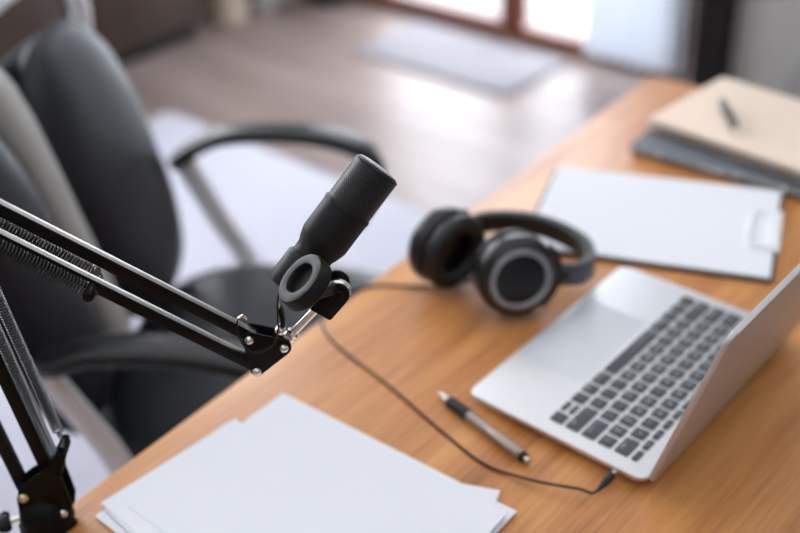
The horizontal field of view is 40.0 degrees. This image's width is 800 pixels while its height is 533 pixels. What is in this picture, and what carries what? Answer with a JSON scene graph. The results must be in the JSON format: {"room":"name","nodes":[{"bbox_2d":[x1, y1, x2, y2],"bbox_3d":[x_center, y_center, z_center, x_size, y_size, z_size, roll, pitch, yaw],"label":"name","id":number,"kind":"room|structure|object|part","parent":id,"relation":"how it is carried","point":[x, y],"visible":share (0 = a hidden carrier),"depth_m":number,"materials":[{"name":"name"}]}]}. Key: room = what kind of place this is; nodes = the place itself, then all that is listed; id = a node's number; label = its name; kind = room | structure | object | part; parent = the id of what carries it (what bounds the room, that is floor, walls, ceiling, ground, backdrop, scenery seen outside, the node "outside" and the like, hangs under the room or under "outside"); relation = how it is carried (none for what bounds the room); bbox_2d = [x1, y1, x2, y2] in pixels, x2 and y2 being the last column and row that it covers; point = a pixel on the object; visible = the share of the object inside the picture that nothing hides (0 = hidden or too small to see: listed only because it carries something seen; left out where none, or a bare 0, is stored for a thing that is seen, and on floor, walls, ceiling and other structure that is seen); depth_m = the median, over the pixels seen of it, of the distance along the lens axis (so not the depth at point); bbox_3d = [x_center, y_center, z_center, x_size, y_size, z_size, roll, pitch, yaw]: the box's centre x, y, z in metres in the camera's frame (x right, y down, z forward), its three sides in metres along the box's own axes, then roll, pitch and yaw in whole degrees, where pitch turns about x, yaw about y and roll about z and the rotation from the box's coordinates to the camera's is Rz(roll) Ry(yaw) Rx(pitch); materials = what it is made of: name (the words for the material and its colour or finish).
{"room":"studio","nodes":[
{"label":"studio","id":0,"kind":"room"},
{"bbox_2d":[122,0,695,212],"bbox_3d":[0.047,0.312,2.331,4.650,0.050,5.600,24,42,35],"label":"floor","id":1,"kind":"structure","parent":0,"point":[443,142],"depth_m":3.63,"materials":[{"name":"brown wood"}]},
{"bbox_2d":[0,0,206,66],"bbox_3d":[-1.608,-0.749,3.314,0.335,0.830,2.400,24,42,35],"label":"base cabinet","id":2,"kind":"object","parent":1,"relation":"on","point":[133,31],"visible":0.52,"depth_m":3.86,"materials":[{"name":"brown wood"}]},
{"bbox_3d":[-1.321,-0.849,3.411,0.020,0.700,0.570,24,42,35],"label":"door","id":3,"kind":"part","parent":2,"relation":"part of","materials":[{"name":"brown wood"}]},
{"bbox_3d":[-0.936,-1.106,3.764,0.020,0.700,0.570,24,42,35],"label":"door","id":4,"kind":"part","parent":2,"relation":"part of","materials":[{"name":"brown wood"}]},
{"bbox_2d":[0,111,427,532],"bbox_3d":[-0.659,0.251,2.439,1.990,0.012,1.950,24,42,35],"label":"rug","id":5,"kind":"object","parent":1,"relation":"on","point":[269,196],"visible":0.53,"depth_m":2.96,"materials":[{"name":"white carpet"}]},
{"bbox_2d":[0,0,385,475],"bbox_3d":[-0.263,0.088,1.705,0.625,1.018,0.655,2,34,9],"label":"office chair","id":6,"kind":"object","parent":5,"relation":"on","point":[80,154],"visible":0.56,"depth_m":1.61,"materials":[{"name":"black leather"}]},
{"bbox_3d":[-0.540,-0.179,1.587,0.097,0.411,0.574,2,34,9],"label":"frame","id":7,"kind":"part","parent":6,"relation":"part of","materials":[{"name":"silver metal"}]},
{"bbox_3d":[-0.506,-0.079,1.638,0.106,0.460,0.540,2,34,9],"label":"backrest","id":8,"kind":"part","parent":6,"relation":"part of","materials":[{"name":"black leather"}]},
{"bbox_3d":[-0.294,0.173,1.404,0.368,0.189,0.071,4,34,12],"label":"armrest","id":9,"kind":"part","parent":6,"relation":"part of","materials":[{"name":"plastic"}]},
{"bbox_3d":[-0.202,0.154,1.739,0.500,0.110,0.520,3,34,10],"label":"seat","id":10,"kind":"part","parent":6,"relation":"part of","materials":[{"name":"black leather"}]},
{"bbox_3d":[-0.206,-0.156,1.897,0.368,0.189,0.071,0,33,6],"label":"armrest","id":11,"kind":"part","parent":6,"relation":"part of","materials":[{"name":"plastic"}]},
{"bbox_2d":[205,0,248,25],"bbox_3d":[-0.691,-1.188,4.188,0.180,0.505,0.180,24,42,35],"label":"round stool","id":12,"kind":"object","parent":1,"relation":"on","point":[219,12],"visible":0.93,"depth_m":4.25,"materials":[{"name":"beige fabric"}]},
{"bbox_2d":[246,0,286,9],"bbox_3d":[-0.578,-1.280,4.368,0.240,0.450,0.210,24,42,35],"label":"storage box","id":13,"kind":"object","parent":1,"relation":"on","point":[258,4],"visible":0.67,"depth_m":4.38,"materials":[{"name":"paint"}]},
{"bbox_2d":[305,0,349,7],"bbox_3d":[-0.304,-1.365,4.242,0.160,0.700,0.146,24,42,35],"label":"speaker","id":14,"kind":"object","parent":1,"relation":"on","point":[328,3],"visible":1,"depth_m":4.36},
{"bbox_2d":[67,76,799,532],"bbox_3d":[0.199,0.510,1.283,0.760,0.750,1.750,21,41,33],"label":"desk","id":15,"kind":"object","parent":1,"relation":"on","point":[740,473],"visible":0.39,"depth_m":1.18,"materials":[{"name":"brown wood"}]},
{"bbox_2d":[0,198,350,532],"bbox_3d":[-0.220,0.123,0.967,0.370,0.546,0.063,-2,33,2],"label":"boom arm","id":16,"kind":"object","parent":15,"relation":"attached to","point":[46,495],"visible":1,"depth_m":0.94,"materials":[{"name":"black metal"}]},
{"bbox_3d":[-0.372,0.240,1.032,0.012,0.012,0.029,-15,35,-17],"label":"lock knob","id":17,"kind":"part","parent":16,"relation":"part of","materials":[{"name":"black plastic"}]},
{"bbox_3d":[-0.329,0.203,1.016,0.060,0.092,0.002,-4,33,0],"label":"plate","id":18,"kind":"part","parent":16,"relation":"part of","materials":[{"name":"black metal"}]},
{"bbox_3d":[-0.330,0.194,1.030,0.060,0.092,0.002,-4,33,0],"label":"plate","id":19,"kind":"part","parent":16,"relation":"part of","materials":[{"name":"black metal"}]},
{"bbox_3d":[-0.113,0.067,0.955,0.041,0.047,0.002,-4,33,0],"label":"head plate","id":20,"kind":"part","parent":16,"relation":"part of","materials":[{"name":"black metal"}]},
{"bbox_3d":[-0.113,0.074,0.944,0.041,0.047,0.002,-4,33,0],"label":"head plate","id":21,"kind":"part","parent":16,"relation":"part of","materials":[{"name":"black metal"}]},
{"bbox_3d":[-0.101,0.043,0.932,0.006,0.027,0.012,-4,33,0],"label":"lever","id":22,"kind":"part","parent":16,"relation":"part of","materials":[{"name":"black metal"}]},
{"bbox_3d":[-0.081,0.046,0.935,0.039,0.040,0.007,-4,33,0],"label":"swivel rod","id":23,"kind":"part","parent":16,"relation":"part of","materials":[{"name":"metal"}]},
{"bbox_2d":[236,154,396,352],"bbox_3d":[-0.068,-0.010,0.916,0.101,0.156,0.140,24,42,35],"label":"microphone","id":24,"kind":"object","parent":16,"relation":"attached to","point":[302,275],"visible":1,"depth_m":0.89,"materials":[{"name":"black metal"}]},
{"bbox_2d":[329,154,396,221],"bbox_3d":[-0.031,-0.064,0.905,0.056,0.056,0.041,-19,36,-22],"label":"grille","id":25,"kind":"object","parent":24,"relation":"attached to","point":[364,186],"depth_m":0.89,"materials":[{"name":"black metal"}]},
{"bbox_2d":[331,279,350,293],"bbox_3d":[-0.052,0.021,0.912,0.022,0.022,0.004,-4,33,0],"label":"washer","id":26,"kind":"object","parent":16,"relation":"in","point":[343,286],"depth_m":0.91,"materials":[{"name":"metal"}]},
{"bbox_2d":[286,394,516,532],"bbox_3d":[-0.072,0.232,1.044,0.297,0.001,0.210,21,41,33],"label":"paper sheet","id":27,"kind":"object","parent":15,"relation":"on","point":[511,512],"visible":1,"depth_m":1.08,"materials":[{"name":"white paper"}]},
{"bbox_2d":[320,205,617,493],"bbox_3d":[0.139,0.047,1.216,0.328,0.102,0.441,-25,38,-28],"label":"headphones","id":28,"kind":"object","parent":15,"relation":"on","point":[513,271],"visible":0.99,"depth_m":1.28,"materials":[{"name":"black plastic"}]},
{"bbox_2d":[408,205,485,287],"bbox_3d":[0.057,-0.024,1.333,0.061,0.098,0.099,24,42,35],"label":"ear cup","id":29,"kind":"object","parent":28,"relation":"on","point":[442,248],"depth_m":1.31,"materials":[{"name":"black leather"}]},
{"bbox_2d":[471,229,557,314],"bbox_3d":[0.133,0.005,1.278,0.088,0.100,0.098,24,42,35],"label":"ear cup","id":30,"kind":"object","parent":28,"relation":"on","point":[514,272],"depth_m":1.26,"materials":[{"name":"black plastic"}]},
{"bbox_2d":[444,480,499,505],"bbox_3d":[-0.026,0.241,1.023,0.210,0.001,0.148,7,35,16],"label":"paper sheet","id":31,"kind":"object","parent":15,"relation":"on","point":[488,495],"visible":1,"depth_m":1.05,"materials":[{"name":"white paper"}]},
{"bbox_2d":[437,392,530,463],"bbox_3d":[0.083,0.162,1.127,0.013,0.014,0.143,-25,39,-29],"label":"pen","id":32,"kind":"object","parent":15,"relation":"on","point":[452,403],"visible":1,"depth_m":1.12,"materials":[{"name":"metal"}]},
{"bbox_2d":[472,263,799,481],"bbox_3d":[0.271,0.034,1.121,0.279,0.213,0.305,24,42,35],"label":"laptop","id":33,"kind":"object","parent":15,"relation":"on","point":[626,378],"visible":1,"depth_m":1.16,"materials":[{"name":"metal"}]},
{"bbox_3d":[0.351,0.064,1.056,0.065,0.201,0.305,24,42,35],"label":"lid","id":34,"kind":"part","parent":33,"relation":"part of","materials":[{"name":"metal"}]},
{"bbox_2d":[537,166,780,277],"bbox_3d":[0.337,-0.065,1.450,0.304,0.001,0.216,8,35,18],"label":"paper sheet","id":35,"kind":"object","parent":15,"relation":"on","point":[703,225],"visible":0.91,"depth_m":1.45,"materials":[{"name":"white paper"}]},
{"bbox_2d":[534,168,783,283],"bbox_3d":[0.337,-0.065,1.449,0.316,0.012,0.225,8,35,18],"label":"clipboard","id":36,"kind":"object","parent":15,"relation":"on","point":[772,238],"visible":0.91,"depth_m":1.37,"materials":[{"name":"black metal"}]},
{"bbox_2d":[537,173,764,278],"bbox_3d":[0.335,-0.063,1.452,0.304,0.001,0.216,8,35,18],"label":"paper sheet","id":37,"kind":"object","parent":36,"relation":"on","point":[555,173],"visible":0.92,"depth_m":1.36,"materials":[{"name":"white paper"}]},
{"bbox_2d":[540,167,766,278],"bbox_3d":[0.335,-0.064,1.451,0.304,0.001,0.216,8,35,18],"label":"paper sheet","id":38,"kind":"object","parent":37,"relation":"on","point":[558,167],"visible":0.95,"depth_m":1.36,"materials":[{"name":"white paper"}]},
{"bbox_2d":[537,176,769,278],"bbox_3d":[0.336,-0.064,1.449,0.304,0.001,0.216,8,35,18],"label":"paper sheet","id":39,"kind":"object","parent":38,"relation":"on","point":[554,176],"visible":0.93,"depth_m":1.35,"materials":[{"name":"white paper"}]},
{"bbox_3d":[0.461,-0.048,1.405,0.031,0.005,0.087,8,35,18],"label":"wire handle","id":40,"kind":"part","parent":36,"relation":"part of","materials":[{"name":"silver metal"}]},
{"bbox_2d":[629,129,799,200],"bbox_3d":[0.509,-0.174,1.597,0.289,0.015,0.211,21,41,33],"label":"notebook","id":41,"kind":"object","parent":15,"relation":"on","point":[652,145],"visible":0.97,"depth_m":1.56,"materials":[{"name":"paper"}]},
{"bbox_2d":[646,78,799,182],"bbox_3d":[0.538,-0.200,1.605,0.210,0.018,0.293,-29,41,-33],"label":"notebook","id":42,"kind":"object","parent":41,"relation":"on","point":[767,137],"visible":1,"depth_m":1.61,"materials":[{"name":"beige paper"}]},
{"bbox_2d":[718,97,738,131],"bbox_3d":[0.484,-0.222,1.615,0.012,0.014,0.107,-2,33,3],"label":"pen","id":43,"kind":"object","parent":42,"relation":"on","point":[723,103],"visible":1,"depth_m":1.61,"materials":[{"name":"metal"}]},
{"bbox_3d":[-0.145,0.242,1.040,0.241,0.001,0.171,24,42,35],"label":"paper sheet","id":44,"kind":"object","parent":15,"relation":"on","visible":0},
{"bbox_3d":[-0.147,0.243,1.038,0.241,0.001,0.172,24,42,35],"label":"paper sheet","id":45,"kind":"object","parent":44,"relation":"on","visible":0},
{"bbox_3d":[-0.146,0.241,1.040,0.240,0.001,0.170,24,42,35],"label":"paper sheet","id":46,"kind":"object","parent":45,"relation":"on","visible":0},
{"bbox_2d":[95,422,227,532],"bbox_3d":[-0.147,0.241,1.039,0.242,0.001,0.172,24,42,35],"label":"paper sheet","id":47,"kind":"object","parent":46,"relation":"on","point":[104,516],"visible":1,"depth_m":1.05,"materials":[{"name":"white paper"}]},
{"bbox_3d":[-0.149,0.239,1.038,0.252,0.001,0.181,24,42,35],"label":"paper sheet","id":48,"kind":"object","parent":47,"relation":"on","visible":0},
{"bbox_2d":[100,502,133,532],"bbox_3d":[-0.150,0.241,1.034,0.163,0.001,0.240,-29,41,-33],"label":"paper sheet","id":49,"kind":"object","parent":48,"relation":"on","point":[126,527],"visible":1,"depth_m":1.04,"materials":[{"name":"white paper"}]},
{"bbox_2d":[102,419,240,532],"bbox_3d":[-0.147,0.237,1.038,0.163,0.001,0.240,-31,42,-35],"label":"paper sheet","id":50,"kind":"object","parent":49,"relation":"on","point":[118,503],"visible":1,"depth_m":1.08,"materials":[{"name":"white paper"}]},
{"bbox_2d":[128,393,507,532],"bbox_3d":[-0.081,0.229,1.039,0.301,0.005,0.216,24,42,35],"label":"paper sheet","id":51,"kind":"object","parent":50,"relation":"on","point":[289,467],"visible":1,"depth_m":1.06,"materials":[{"name":"white paper"}]},
{"bbox_2d":[355,21,565,97],"bbox_3d":[0.204,-0.735,3.855,0.680,0.014,0.340,24,42,35],"label":"door mat","id":52,"kind":"object","parent":1,"relation":"on","point":[499,69],"visible":1,"depth_m":3.82,"materials":[{"name":"white fabric"}]},
{"bbox_2d":[778,65,799,99],"bbox_3d":[1.516,-0.769,2.692,1.183,1.199,0.119,21,41,33],"label":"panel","id":53,"kind":"object","parent":1,"relation":"on","point":[791,88],"visible":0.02,"depth_m":3.23,"materials":[{"name":"grey plastic"}]},
{"bbox_2d":[730,0,799,92],"bbox_3d":[1.184,-1.603,2.716,4.650,2.600,0.120,24,42,35],"label":"wall","id":54,"kind":"structure","parent":0,"point":[766,52],"depth_m":3.36,"materials":[{"name":"grey paint"}]},
{"bbox_2d":[365,0,513,37],"bbox_3d":[0.057,-1.855,3.586,0.735,2.185,0.102,24,42,35],"label":"door","id":55,"kind":"structure","parent":54,"relation":"in","point":[491,16],"depth_m":4.07,"materials":[{"name":"brown wood"}]},
{"bbox_3d":[0.076,-1.844,3.618,0.645,2.020,0.006,24,42,35],"label":"pane","id":56,"kind":"part","parent":55,"relation":"part of","materials":[{"name":"clear glass"}]},
{"bbox_2d":[511,0,695,81],"bbox_3d":[0.613,-1.632,3.190,0.690,2.185,0.045,24,42,35],"label":"window","id":57,"kind":"structure","parent":54,"relation":"in","point":[560,25],"depth_m":3.81,"materials":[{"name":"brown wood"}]},
{"bbox_3d":[0.613,-1.609,3.204,0.600,2.020,0.006,24,42,35],"label":"pane","id":58,"kind":"part","parent":57,"relation":"part of","materials":[{"name":"clear glass"}]},
{"bbox_2d":[585,0,686,75],"bbox_3d":[0.700,-1.605,2.998,0.340,2.250,0.062,24,42,35],"label":"curtain","id":59,"kind":"object","parent":54,"relation":"hanging from","point":[647,33],"visible":1,"depth_m":3.54,"materials":[{"name":"white fabric"}]},
{"bbox_2d":[688,0,738,87],"bbox_3d":[0.969,-1.516,2.972,0.120,2.200,0.170,24,42,35],"label":"trim","id":60,"kind":"structure","parent":54,"relation":"attached to","point":[715,21],"depth_m":3.42,"materials":[{"name":"black plastic"}]}
]}

